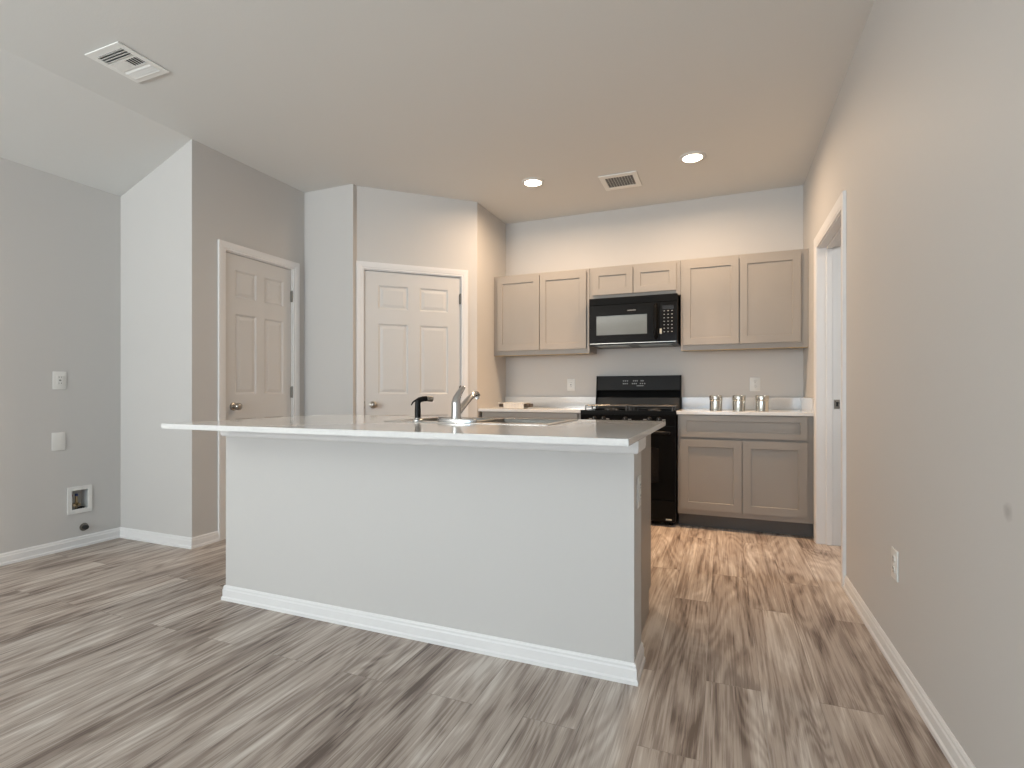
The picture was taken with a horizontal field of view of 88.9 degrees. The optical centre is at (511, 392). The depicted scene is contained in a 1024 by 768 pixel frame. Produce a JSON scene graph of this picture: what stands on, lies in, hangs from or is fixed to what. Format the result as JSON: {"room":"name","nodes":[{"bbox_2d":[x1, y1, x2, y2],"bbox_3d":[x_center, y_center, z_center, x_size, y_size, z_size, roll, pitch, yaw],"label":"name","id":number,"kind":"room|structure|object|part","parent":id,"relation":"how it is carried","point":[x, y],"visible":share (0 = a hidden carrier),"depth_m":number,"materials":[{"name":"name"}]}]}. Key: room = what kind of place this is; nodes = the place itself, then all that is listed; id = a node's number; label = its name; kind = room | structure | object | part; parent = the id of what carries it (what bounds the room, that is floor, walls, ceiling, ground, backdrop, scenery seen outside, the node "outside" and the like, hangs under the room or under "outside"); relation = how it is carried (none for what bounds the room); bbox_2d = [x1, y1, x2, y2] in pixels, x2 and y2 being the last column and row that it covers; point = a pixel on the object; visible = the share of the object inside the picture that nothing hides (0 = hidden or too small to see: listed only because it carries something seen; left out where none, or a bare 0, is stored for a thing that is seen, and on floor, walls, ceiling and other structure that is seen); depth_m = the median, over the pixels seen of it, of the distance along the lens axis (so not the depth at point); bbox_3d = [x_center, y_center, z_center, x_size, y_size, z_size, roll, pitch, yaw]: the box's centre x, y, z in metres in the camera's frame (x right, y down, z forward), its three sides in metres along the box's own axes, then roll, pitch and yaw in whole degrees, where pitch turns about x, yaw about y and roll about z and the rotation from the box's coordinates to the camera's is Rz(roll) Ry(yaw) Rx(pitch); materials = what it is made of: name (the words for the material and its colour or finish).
{"room":"kitchen","nodes":[
{"label":"kitchen","id":0,"kind":"room"},
{"bbox_2d":[0,157,120,553],"bbox_3d":[-4.059,-0.191,1.033,0.120,2.492,6.305,0,0,22],"label":"wall","id":1,"kind":"structure","parent":0,"point":[60,238],"depth_m":3.45,"materials":[{"name":"grey paint"}]},
{"bbox_2d":[52,432,64,450],"bbox_3d":[-3.007,0.322,3.462,0.007,0.118,0.076,0,0,22],"label":"blank plate","id":2,"kind":"object","parent":1,"relation":"attached to","point":[58,439],"visible":1,"depth_m":3.46,"materials":[{"name":"white plastic"}]},
{"bbox_2d":[0,527,119,565],"bbox_3d":[-3.996,1.018,1.007,0.016,0.074,6.065,0,0,22],"label":"baseboard","id":3,"kind":"structure","parent":1,"relation":"attached to","point":[11,557],"depth_m":3.45,"materials":[{"name":"white wood"}]},
{"bbox_2d":[53,371,66,388],"bbox_3d":[-3.003,-0.083,3.467,0.010,0.118,0.078,0,0,22],"label":"wall outlet","id":4,"kind":"object","parent":1,"relation":"attached to","point":[59,378],"visible":1,"depth_m":3.46,"materials":[{"name":"white plastic"}]},
{"bbox_2d":[57,375,62,384],"bbox_3d":[-3.001,-0.083,3.466,0.004,0.067,0.034,0,0,22],"label":"receptacle","id":5,"kind":"object","parent":4,"relation":"attached to","point":[59,377],"depth_m":3.46,"materials":[{"name":"grey plastic"}]},
{"bbox_2d":[67,484,91,514],"bbox_3d":[-3.001,0.730,3.591,0.097,0.183,0.144,0,0,22],"label":"washer box","id":6,"kind":"object","parent":1,"relation":"attached to","point":[79,498],"visible":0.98,"depth_m":3.61,"materials":[{"name":"white plastic"}]},
{"bbox_2d":[80,523,88,530],"bbox_3d":[-2.938,0.924,3.596,0.033,0.054,0.054,0,0,22],"label":"pipe stub","id":7,"kind":"object","parent":1,"relation":"attached to","point":[84,526],"visible":1,"depth_m":3.59,"materials":[{"name":"black metal"}]},
{"bbox_2d":[0,48,190,196],"bbox_3d":[-3.712,-1.607,0.892,0.870,0.427,6.305,0,0,22],"label":"ceiling","id":8,"kind":"structure","parent":0,"point":[50,123],"depth_m":3.20,"materials":[{"name":"white paint"}]},
{"bbox_2d":[121,139,207,537],"bbox_3d":[-2.495,-0.333,3.735,0.750,2.776,0.120,0,0,22],"label":"wall","id":9,"kind":"structure","parent":0,"point":[164,216],"depth_m":3.63,"materials":[{"name":"grey paint"}]},
{"bbox_2d":[120,527,191,548],"bbox_3d":[-2.513,1.018,3.669,0.766,0.074,0.016,0,0,22],"label":"baseboard","id":10,"kind":"structure","parent":9,"relation":"attached to","point":[126,533],"depth_m":3.66,"materials":[{"name":"white wood"}]},
{"bbox_2d":[208,147,303,532],"bbox_3d":[-1.988,-0.333,4.148,0.120,2.776,1.025,0,0,22],"label":"wall","id":11,"kind":"structure","parent":0,"point":[248,207],"depth_m":3.90,"materials":[{"name":"grey paint"}]},
{"bbox_2d":[191,531,218,548],"bbox_3d":[-1.973,1.018,4.003,0.016,0.074,1.041,0,0,22],"label":"baseboard","id":12,"kind":"structure","parent":11,"relation":"attached to","point":[209,538],"depth_m":3.62,"materials":[{"name":"white wood"}]},
{"bbox_2d":[218,239,299,540],"bbox_3d":[-1.981,-0.019,4.082,0.182,2.148,0.760,0,0,22],"label":"door","id":13,"kind":"structure","parent":11,"relation":"in","point":[259,300],"depth_m":4.02,"materials":[{"name":"white wood"}]},
{"bbox_3d":[-2.021,0.100,3.836,0.072,0.062,0.062,0,0,22],"label":"knob","id":14,"kind":"part","parent":13,"relation":"part of","materials":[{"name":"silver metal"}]},
{"bbox_2d":[304,184,356,415],"bbox_3d":[-1.524,-0.333,4.448,0.515,2.776,0.120,0,0,22],"label":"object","id":15,"kind":"structure","parent":0,"point":[330,214],"depth_m":4.38,"materials":[{"name":"grey paint"}]},
{"bbox_2d":[357,186,476,416],"bbox_3d":[-0.856,-0.333,4.567,1.111,2.776,0.120,0,0,-21],"label":"wall","id":16,"kind":"structure","parent":0,"point":[394,227],"depth_m":4.54,"materials":[{"name":"grey paint"}]},
{"bbox_2d":[356,261,467,416],"bbox_3d":[-0.855,-0.020,4.534,0.960,2.150,0.182,0,0,-21],"label":"door","id":17,"kind":"structure","parent":16,"relation":"in","point":[408,325],"depth_m":4.50,"materials":[{"name":"white wood"}]},
{"bbox_3d":[-1.157,0.100,4.361,0.062,0.062,0.072,0,0,-21],"label":"knob","id":18,"kind":"part","parent":17,"relation":"part of","materials":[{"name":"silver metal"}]},
{"bbox_2d":[0,0,873,223],"bbox_3d":[-0.953,-1.771,1.094,4.092,0.100,8.752,0,0,22],"label":"ceiling","id":19,"kind":"structure","parent":0,"point":[468,100],"depth_m":2.91,"materials":[{"name":"white paint"}]},
{"bbox_2d":[85,41,168,82],"bbox_3d":[-1.998,-1.714,2.717,0.261,0.012,0.256,0,0,22],"label":"ceiling vent","id":20,"kind":"object","parent":19,"relation":"in","point":[118,57],"visible":1,"depth_m":2.71,"materials":[{"name":"white metal"}]},
{"bbox_2d":[522,177,543,186],"bbox_3d":[0.171,-1.715,4.259,0.186,0.011,0.186,0,0,22],"label":"recessed light","id":21,"kind":"object","parent":19,"relation":"in","point":[532,181],"visible":1,"depth_m":4.25,"materials":[{"name":"white plastic"}]},
{"bbox_2d":[598,171,641,190],"bbox_3d":[0.880,-1.715,4.230,0.298,0.010,0.302,0,0,22],"label":"ceiling vent","id":22,"kind":"object","parent":19,"relation":"in","point":[626,179],"visible":1,"depth_m":4.22,"materials":[{"name":"white metal"}]},
{"bbox_2d":[679,151,705,162],"bbox_3d":[1.317,-1.715,3.808,0.186,0.011,0.186,0,0,22],"label":"recessed light","id":23,"kind":"object","parent":19,"relation":"in","point":[694,156],"visible":1,"depth_m":3.79,"materials":[{"name":"white plastic"}]},
{"bbox_2d":[0,516,951,767],"bbox_3d":[-0.208,1.095,1.098,7.210,0.080,9.320,0,0,22],"label":"floor","id":24,"kind":"structure","parent":0,"point":[119,652],"depth_m":1.89,"materials":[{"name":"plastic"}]},
{"bbox_2d":[220,431,645,686],"bbox_3d":[-0.480,0.610,2.356,2.093,0.892,0.194,0,0,22],"label":"kitchen island","id":25,"kind":"object","parent":24,"relation":"on","point":[529,553],"visible":0.84,"depth_m":2.17,"materials":[{"name":"grey paint"}]},
{"bbox_3d":[-0.479,1.018,2.357,2.089,0.074,0.192,0,0,22],"label":"baseboard","id":26,"kind":"part","parent":25,"relation":"part of","materials":[{"name":"white wood"}]},
{"bbox_3d":[-0.480,0.193,2.356,2.093,0.058,0.194,0,0,22],"label":"apron trim","id":27,"kind":"part","parent":25,"relation":"part of","materials":[{"name":"white"}]},
{"bbox_2d":[637,475,640,508],"bbox_3d":[0.486,0.375,1.989,0.009,0.118,0.075,0,0,22],"label":"wall outlet","id":28,"kind":"object","parent":25,"relation":"attached to","point":[639,476],"visible":1,"depth_m":1.97,"materials":[{"name":"white plastic"}]},
{"bbox_2d":[482,411,580,418],"bbox_3d":[0.265,0.611,4.853,0.922,0.888,0.625,0,0,22],"label":"base cabinet","id":29,"kind":"object","parent":24,"relation":"on","point":[485,414],"visible":0.14,"depth_m":4.55,"materials":[{"name":"grey"}]},
{"bbox_2d":[478,397,595,412],"bbox_3d":[0.254,0.103,4.849,0.947,0.128,0.643,0,0,22],"label":"countertop","id":30,"kind":"structure","parent":29,"relation":"on","point":[540,404],"depth_m":5.03,"materials":[{"name":"white stone"}]},
{"bbox_2d":[499,402,532,407],"bbox_3d":[0.037,0.115,4.797,0.302,0.050,0.136,0,0,22],"label":"tray","id":31,"kind":"object","parent":30,"relation":"on","point":[504,404],"visible":0.98,"depth_m":4.74,"materials":[{"name":"beige wood"}]},
{"bbox_2d":[581,375,681,524],"bbox_3d":[1.036,0.449,4.492,0.762,1.213,0.705,0,0,22],"label":"gas range","id":32,"kind":"object","parent":24,"relation":"on","point":[658,397],"visible":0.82,"depth_m":4.26,"materials":[{"name":"black metal"}]},
{"bbox_3d":[0.931,0.220,4.234,0.758,0.080,0.036,0,0,22],"label":"control panel","id":33,"kind":"part","parent":32,"relation":"part of","materials":[{"name":"black metal"}]},
{"bbox_2d":[581,408,679,415],"bbox_3d":[1.036,0.161,4.493,0.762,0.036,0.583,0,0,22],"label":"cooktop","id":34,"kind":"object","parent":32,"relation":"in","point":[594,411],"depth_m":4.28,"materials":[{"name":"black metal"}]},
{"bbox_3d":[0.916,0.314,4.196,0.687,0.031,0.066,0,0,22],"label":"handle","id":35,"kind":"part","parent":32,"relation":"part of","materials":[{"name":"black plastic"}]},
{"bbox_3d":[0.932,0.554,4.237,0.754,0.573,0.029,0,0,22],"label":"oven door","id":36,"kind":"part","parent":32,"relation":"part of","materials":[{"name":"black ceramic"}]},
{"bbox_3d":[0.933,0.929,4.237,0.754,0.162,0.028,0,0,22],"label":"drawer","id":37,"kind":"part","parent":32,"relation":"part of","materials":[{"name":"black metal"}]},
{"bbox_2d":[641,434,650,633],"bbox_3d":[-0.346,0.610,2.714,2.015,0.891,0.569,0,0,22],"label":"base cabinet","id":38,"kind":"object","parent":24,"relation":"on","point":[645,453],"visible":0.13,"depth_m":2.40,"materials":[{"name":"grey wood"}]},
{"bbox_2d":[161,415,665,445],"bbox_3d":[-0.418,0.153,2.499,2.116,0.022,1.101,0,0,22],"label":"countertop","id":39,"kind":"structure","parent":38,"relation":"on","point":[580,431],"depth_m":2.13,"materials":[{"name":"white stone"}]},
{"bbox_2d":[437,386,479,422],"bbox_3d":[-0.223,0.053,2.592,0.212,0.173,0.277,0,0,22],"label":"kitchen faucet","id":40,"kind":"object","parent":39,"relation":"on","point":[457,408],"visible":1,"depth_m":2.49,"materials":[{"name":"silver metal"}]},
{"bbox_3d":[-0.263,0.130,2.493,0.212,0.018,0.064,0,0,22],"label":"deck plate","id":41,"kind":"part","parent":40,"relation":"part of","materials":[{"name":"silver metal"}]},
{"bbox_3d":[-0.259,0.013,2.515,0.041,0.093,0.089,0,0,22],"label":"lever","id":42,"kind":"part","parent":40,"relation":"part of","materials":[{"name":"silver metal"}]},
{"bbox_3d":[-0.222,0.053,2.609,0.036,0.124,0.246,0,0,22],"label":"spout","id":43,"kind":"part","parent":40,"relation":"part of","materials":[{"name":"silver metal"}]},
{"bbox_2d":[387,417,577,424],"bbox_3d":[-0.144,0.229,2.653,0.850,0.180,0.510,0,0,22],"label":"sink","id":44,"kind":"object","parent":39,"relation":"in","point":[511,421],"visible":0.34,"depth_m":2.74,"materials":[{"name":"silver metal"}]},
{"bbox_2d":[411,396,432,420],"bbox_3d":[-0.447,0.077,2.591,0.111,0.124,0.052,0,0,-42],"label":"sprayer","id":45,"kind":"object","parent":44,"relation":"on","point":[418,400],"visible":0.94,"depth_m":2.56,"materials":[{"name":"black metal"}]},
{"bbox_3d":[-0.321,0.229,2.760,0.370,0.180,0.373,0,0,22],"label":"bowl","id":46,"kind":"part","parent":44,"relation":"part of","materials":[{"name":"silver metal"}]},
{"bbox_3d":[0.057,0.229,2.607,0.370,0.180,0.373,0,0,22],"label":"bowl","id":47,"kind":"part","parent":44,"relation":"part of","materials":[{"name":"silver metal"}]},
{"bbox_2d":[678,414,813,536],"bbox_3d":[1.855,0.611,4.209,0.945,0.888,0.625,0,0,22],"label":"base cabinet","id":48,"kind":"object","parent":24,"relation":"on","point":[736,472],"visible":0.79,"depth_m":3.92,"materials":[{"name":"grey wood"}]},
{"bbox_3d":[1.527,0.633,4.015,0.438,0.544,0.019,0,0,22],"label":"door","id":49,"kind":"part","parent":48,"relation":"part of","materials":[{"name":"grey wood"}]},
{"bbox_3d":[1.728,0.259,3.933,0.873,0.168,0.019,0,0,22],"label":"drawer","id":50,"kind":"part","parent":48,"relation":"part of","materials":[{"name":"grey wood"}]},
{"bbox_2d":[676,397,813,415],"bbox_3d":[1.848,0.103,4.203,0.953,0.128,0.643,0,0,22],"label":"countertop","id":51,"kind":"structure","parent":48,"relation":"on","point":[690,405],"depth_m":4.33,"materials":[{"name":"white stone"}]},
{"bbox_2d":[709,395,722,410],"bbox_3d":[1.616,0.080,4.136,0.097,0.122,0.097,0,0,11],"label":"canister","id":52,"kind":"object","parent":51,"relation":"on","point":[715,400],"visible":1,"depth_m":4.09,"materials":[{"name":"silver metal"}]},
{"bbox_3d":[1.616,0.038,4.136,0.097,0.038,0.097,0,0,11],"label":"lid","id":53,"kind":"part","parent":52,"relation":"part of","materials":[{"name":"silver metal"}]},
{"bbox_2d":[732,395,745,410],"bbox_3d":[1.771,0.080,4.073,0.097,0.122,0.097,0,0,32],"label":"canister","id":54,"kind":"object","parent":51,"relation":"on","point":[739,401],"visible":0.99,"depth_m":4.03,"materials":[{"name":"silver metal"}]},
{"bbox_3d":[1.771,0.038,4.073,0.097,0.038,0.097,0,0,32],"label":"lid","id":55,"kind":"part","parent":54,"relation":"part of","materials":[{"name":"silver metal"}]},
{"bbox_2d":[755,395,768,410],"bbox_3d":[1.921,0.080,4.012,0.097,0.122,0.097,0,0,-37],"label":"canister","id":56,"kind":"object","parent":51,"relation":"on","point":[761,401],"visible":1,"depth_m":3.98,"materials":[{"name":"silver metal"}]},
{"bbox_3d":[1.921,0.038,4.012,0.097,0.038,0.097,0,0,-37],"label":"lid","id":57,"kind":"part","parent":56,"relation":"part of","materials":[{"name":"silver metal"}]},
{"bbox_3d":[1.934,0.633,3.850,0.428,0.544,0.019,0,0,22],"label":"door","id":58,"kind":"part","parent":48,"relation":"part of","materials":[{"name":"grey wood"}]},
{"bbox_2d":[477,202,505,416],"bbox_3d":[-0.223,-0.333,5.095,0.120,2.776,0.787,0,0,22],"label":"wall","id":59,"kind":"structure","parent":0,"point":[491,231],"depth_m":4.92,"materials":[{"name":"grey paint"}]},
{"bbox_2d":[506,185,802,397],"bbox_3d":[1.196,-0.333,4.880,2.672,2.776,0.120,0,0,22],"label":"wall","id":60,"kind":"structure","parent":0,"point":[771,220],"depth_m":4.74,"materials":[{"name":"grey paint"}]},
{"bbox_2d":[494,268,596,356],"bbox_3d":[0.313,-0.737,5.003,0.940,0.768,0.314,0,0,22],"label":"upper cabinet","id":61,"kind":"object","parent":60,"relation":"attached to","point":[546,313],"visible":0.94,"depth_m":4.85,"materials":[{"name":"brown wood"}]},
{"bbox_3d":[0.057,-0.748,4.947,0.429,0.697,0.019,0,0,22],"label":"door","id":62,"kind":"part","parent":61,"relation":"part of","materials":[{"name":"beige wood"}]},
{"bbox_3d":[0.465,-0.748,4.782,0.438,0.697,0.019,0,0,22],"label":"door","id":63,"kind":"part","parent":61,"relation":"part of","materials":[{"name":"beige wood"}]},
{"bbox_2d":[505,397,595,407],"bbox_3d":[0.371,0.090,5.138,0.947,0.102,0.020,0,0,22],"label":"backsplash","id":64,"kind":"structure","parent":60,"relation":"attached to","point":[577,402],"depth_m":5.11,"materials":[{"name":"white stone"}]},
{"bbox_2d":[567,379,574,390],"bbox_3d":[0.572,-0.078,5.063,0.078,0.118,0.010,0,0,22],"label":"wall outlet","id":65,"kind":"object","parent":60,"relation":"attached to","point":[570,382],"visible":1,"depth_m":5.06,"materials":[{"name":"white plastic"}]},
{"bbox_2d":[590,260,680,298],"bbox_3d":[1.112,-0.973,4.679,0.781,0.295,0.314,0,0,22],"label":"upper cabinet","id":66,"kind":"object","parent":60,"relation":"attached to","point":[655,278],"visible":0.71,"depth_m":4.53,"materials":[{"name":"brown wood"}]},
{"bbox_3d":[0.887,-0.983,4.611,0.356,0.227,0.019,0,0,22],"label":"door","id":67,"kind":"part","parent":66,"relation":"part of","materials":[{"name":"beige wood"}]},
{"bbox_2d":[589,293,680,348],"bbox_3d":[1.085,-0.618,4.607,0.745,0.415,0.465,0,0,22],"label":"microwave","id":68,"kind":"object","parent":66,"relation":"attached to","point":[645,321],"visible":0.98,"depth_m":4.45,"materials":[{"name":"black plastic"}]},
{"bbox_3d":[0.958,-0.596,4.488,0.595,0.327,0.028,0,0,22],"label":"door","id":69,"kind":"part","parent":68,"relation":"part of","materials":[{"name":"black glass"}]},
{"bbox_3d":[1.025,-0.423,4.459,0.745,0.017,0.034,0,0,22],"label":"trim","id":70,"kind":"part","parent":68,"relation":"part of","materials":[{"name":"silver metal"}]},
{"bbox_3d":[1.196,-0.601,4.347,0.034,0.307,0.065,0,0,22],"label":"handle","id":71,"kind":"part","parent":68,"relation":"part of","materials":[{"name":"black plastic"}]},
{"bbox_3d":[1.303,-0.596,4.348,0.143,0.327,0.028,0,0,22],"label":"control panel","id":72,"kind":"part","parent":68,"relation":"part of","materials":[{"name":"black plastic"}]},
{"bbox_3d":[1.223,-0.983,4.475,0.355,0.227,0.019,0,0,22],"label":"door","id":73,"kind":"part","parent":66,"relation":"part of","materials":[{"name":"beige wood"}]},
{"bbox_2d":[682,397,800,409],"bbox_3d":[1.965,0.090,4.492,0.953,0.102,0.020,0,0,22],"label":"backsplash","id":74,"kind":"structure","parent":60,"relation":"attached to","point":[687,402],"depth_m":4.46,"materials":[{"name":"white stone"}]},
{"bbox_2d":[681,249,807,351],"bbox_3d":[1.914,-0.737,4.354,0.945,0.768,0.314,0,0,22],"label":"upper cabinet","id":75,"kind":"object","parent":60,"relation":"attached to","point":[755,301],"visible":1,"depth_m":4.20,"materials":[{"name":"brown wood"}]},
{"bbox_3d":[1.637,-0.748,4.307,0.428,0.697,0.019,0,0,22],"label":"door","id":76,"kind":"part","parent":75,"relation":"part of","materials":[{"name":"beige wood"}]},
{"bbox_3d":[2.044,-0.748,4.142,0.435,0.697,0.019,0,0,22],"label":"door","id":77,"kind":"part","parent":75,"relation":"part of","materials":[{"name":"beige wood"}]},
{"bbox_2d":[750,377,759,390],"bbox_3d":[2.074,-0.074,4.455,0.082,0.118,0.009,0,0,22],"label":"wall outlet","id":78,"kind":"object","parent":60,"relation":"attached to","point":[754,381],"visible":1,"depth_m":4.45,"materials":[{"name":"white plastic"}]},
{"bbox_2d":[803,0,1023,767],"bbox_3d":[0.878,-0.333,0.352,0.140,2.776,8.752,0,0,22],"label":"wall","id":79,"kind":"structure","parent":0,"point":[923,135],"depth_m":1.58,"materials":[{"name":"paint"}]},
{"bbox_2d":[814,190,845,587],"bbox_3d":[2.042,-0.018,3.241,0.158,2.146,0.980,0,0,22],"label":"door frame","id":80,"kind":"structure","parent":79,"relation":"in","point":[830,241],"depth_m":3.61,"materials":[{"name":"white wood"}]},
{"bbox_3d":[2.242,0.079,3.602,0.034,0.063,0.002,0,0,22],"label":"strike plate","id":81,"kind":"part","parent":80,"relation":"part of","materials":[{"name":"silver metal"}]},
{"bbox_2d":[891,546,897,582],"bbox_3d":[1.468,0.657,2.004,0.009,0.118,0.075,0,0,22],"label":"wall outlet","id":82,"kind":"object","parent":79,"relation":"attached to","point":[894,553],"visible":1,"depth_m":2.00,"materials":[{"name":"white plastic"}]},
{"bbox_2d":[843,575,975,767],"bbox_3d":[0.499,1.018,-0.377,0.016,0.074,6.877,0,0,22],"label":"baseboard","id":83,"kind":"structure","parent":79,"relation":"attached to","point":[953,751],"depth_m":1.78,"materials":[{"name":"white wood"}]}
]}

